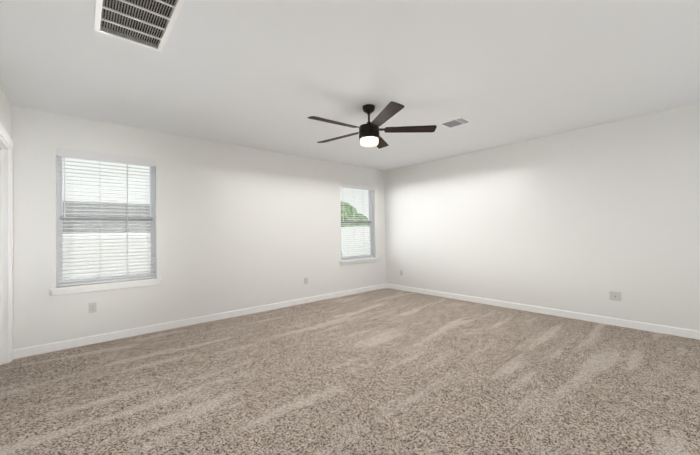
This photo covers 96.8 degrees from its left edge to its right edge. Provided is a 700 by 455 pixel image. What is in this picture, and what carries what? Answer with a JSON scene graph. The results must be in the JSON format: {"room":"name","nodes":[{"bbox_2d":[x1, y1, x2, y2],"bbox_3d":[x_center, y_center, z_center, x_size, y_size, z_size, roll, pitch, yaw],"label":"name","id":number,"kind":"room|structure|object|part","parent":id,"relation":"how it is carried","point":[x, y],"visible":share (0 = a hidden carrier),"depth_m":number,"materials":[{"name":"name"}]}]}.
{"room":"empty bedroom","nodes":[
{"label":"empty bedroom","id":0,"kind":"room"},
{"bbox_2d":[0,85,10,136],"bbox_3d":[-1.626,-0.020,0.977,0.120,2.600,5.763,0,-1,-41],"label":"wall","id":1,"kind":"structure","parent":0,"point":[5,113],"depth_m":2.96,"materials":[{"name":"white paint"}]},
{"bbox_2d":[0,123,12,364],"bbox_3d":[-3.153,0.216,2.722,0.156,2.230,1.090,0,-1,-41],"label":"door frame","id":2,"kind":"structure","parent":1,"relation":"attached to","point":[6,248],"depth_m":3.08,"materials":[{"name":"white paint"}]},
{"bbox_2d":[11,106,385,349],"bbox_3d":[-2.187,0.043,4.415,8.072,2.600,0.150,0,-1,-41],"label":"wall","id":3,"kind":"structure","parent":0,"point":[240,227],"depth_m":4.34,"materials":[{"name":"white paint"}]},
{"bbox_2d":[89,302,95,312],"bbox_3d":[-2.977,0.927,3.591,0.070,0.114,0.009,0,-1,-41],"label":"electrical outlet","id":4,"kind":"object","parent":3,"relation":"attached to","point":[92,307],"visible":1,"depth_m":3.59,"materials":[{"name":"grey plastic"}]},
{"bbox_2d":[56,148,155,286],"bbox_3d":[-2.920,-0.101,3.777,0.950,1.560,0.150,0,-1,-41],"label":"window","id":5,"kind":"structure","parent":3,"relation":"in","point":[86,155],"depth_m":3.72,"materials":[{"name":"white plastic"}]},
{"bbox_2d":[50,278,161,295],"bbox_3d":[-2.869,0.701,3.721,1.046,0.086,0.135,0,-1,-41],"label":"sill","id":6,"kind":"structure","parent":3,"relation":"attached to","point":[74,289],"depth_m":3.65,"materials":[{"name":"white paint"}]},
{"bbox_2d":[13,283,385,358],"bbox_3d":[-1.322,1.292,5.027,5.668,0.094,0.013,0,-1,-41],"label":"baseboard","id":7,"kind":"structure","parent":3,"relation":"attached to","point":[53,346],"depth_m":4.07,"materials":[{"name":"white paint"}]},
{"bbox_2d":[340,182,374,259],"bbox_3d":[0.133,-0.107,6.450,0.965,1.560,0.150,0,-1,-41],"label":"window","id":8,"kind":"structure","parent":3,"relation":"in","point":[370,189],"depth_m":6.45,"materials":[{"name":"clear glass"}]},
{"bbox_2d":[339,258,378,264],"bbox_3d":[0.183,0.695,6.394,1.061,0.086,0.135,0,-1,-41],"label":"sill","id":9,"kind":"structure","parent":3,"relation":"attached to","point":[353,261],"depth_m":6.32,"materials":[{"name":"white paint"}]},
{"bbox_2d":[0,288,699,454],"bbox_3d":[-0.268,1.338,2.226,8.072,0.120,5.913,0,-1,-41],"label":"floor","id":10,"kind":"structure","parent":0,"point":[386,371],"depth_m":2.48,"materials":[{"name":"carpet"}]},
{"bbox_2d":[0,0,699,170],"bbox_3d":[-0.311,-1.381,2.268,8.072,0.120,5.913,0,-1,-41],"label":"ceiling","id":11,"kind":"structure","parent":0,"point":[271,75],"depth_m":2.60,"materials":[{"name":"white paint"}]},
{"bbox_2d":[94,0,184,51],"bbox_3d":[-1.301,-1.327,1.897,0.387,0.049,0.729,0,-1,-41],"label":"ceiling vent","id":12,"kind":"object","parent":11,"relation":"in","point":[145,20],"visible":0.98,"depth_m":1.96,"materials":[{"name":"silver metal"}]},
{"bbox_2d":[308,102,436,148],"bbox_3d":[0.167,-1.098,3.360,1.369,0.426,1.389,0,-1,-41],"label":"ceiling fan","id":13,"kind":"object","parent":11,"relation":"hanging from","point":[369,135],"visible":1,"depth_m":3.29,"materials":[{"name":"brown metal"}]},
{"bbox_3d":[-0.126,-1.055,3.134,0.625,0.014,0.138,0,11,-35],"label":"blade","id":14,"kind":"part","parent":13,"relation":"part of","materials":[{"name":"brown wood"}]},
{"bbox_3d":[-0.118,-1.048,3.613,0.625,0.014,0.138,-2,11,37],"label":"blade","id":15,"kind":"part","parent":13,"relation":"part of","materials":[{"name":"brown wood"}]},
{"bbox_3d":[0.340,-1.053,3.754,0.138,0.014,0.625,-14,-5,18],"label":"blade","id":16,"kind":"part","parent":13,"relation":"part of","materials":[{"name":"brown wood"}]},
{"bbox_3d":[0.327,-1.065,2.979,0.138,0.014,0.625,12,-5,-16],"label":"blade","id":17,"kind":"part","parent":13,"relation":"part of","materials":[{"name":"brown wood"}]},
{"bbox_3d":[0.615,-1.063,3.362,0.625,0.014,0.138,-1,-13,1],"label":"blade","id":18,"kind":"part","parent":13,"relation":"part of","materials":[{"name":"brown wood"}]},
{"bbox_2d":[439,116,472,127],"bbox_3d":[1.326,-1.342,3.908,0.275,0.058,0.325,0,-1,-41],"label":"ceiling vent","id":19,"kind":"object","parent":11,"relation":"in","point":[456,122],"visible":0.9,"depth_m":3.90,"materials":[{"name":"silver metal"}]},
{"bbox_2d":[384,103,699,330],"bbox_3d":[2.740,-0.029,4.800,0.150,2.600,5.763,0,-1,-41],"label":"wall","id":20,"kind":"structure","parent":0,"point":[586,220],"depth_m":4.33,"materials":[{"name":"white paint"}]},
{"bbox_2d":[386,283,699,339],"bbox_3d":[2.653,1.226,4.778,0.013,0.094,5.600,0,-1,-41],"label":"baseboard","id":21,"kind":"structure","parent":20,"relation":"attached to","point":[676,331],"depth_m":4.32,"materials":[{"name":"white paint"}]},
{"bbox_2d":[609,291,620,300],"bbox_3d":[3.374,0.873,3.950,0.019,0.114,0.116,0,-1,-41],"label":"electrical outlet","id":22,"kind":"object","parent":20,"relation":"attached to","point":[614,295],"visible":1,"depth_m":3.95,"materials":[{"name":"grey plastic"}]},
{"label":"outside","id":23,"kind":"structure","parent":0,"visible":0},
{"bbox_3d":[-10.994,5.829,20.080,70.000,0.200,34.800,0,-1,-41],"label":"ground","id":24,"kind":"structure","parent":23,"visible":0},
{"bbox_2d":[62,201,150,279],"bbox_3d":[-9.109,2.347,9.190,11.500,6.360,6.820,0,-1,-41],"label":"house","id":25,"kind":"structure","parent":24,"relation":"on","point":[117,224],"depth_m":7.98,"materials":[{"name":"white"}]},
{"bbox_2d":[341,201,368,226],"bbox_3d":[-1.320,1.741,23.750,6.888,7.765,4.200,0,-1,-41],"label":"trees","id":26,"kind":"object","parent":24,"relation":"on","point":[349,212],"depth_m":23.39,"materials":[{"name":"green plant"}]},
{"bbox_2d":[341,226,369,256],"bbox_3d":[-0.240,2.731,15.760,8.500,5.520,2.400,0,-1,-41],"label":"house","id":27,"kind":"structure","parent":24,"relation":"on","point":[361,230],"depth_m":14.93,"materials":[{"name":"white"}]}
]}

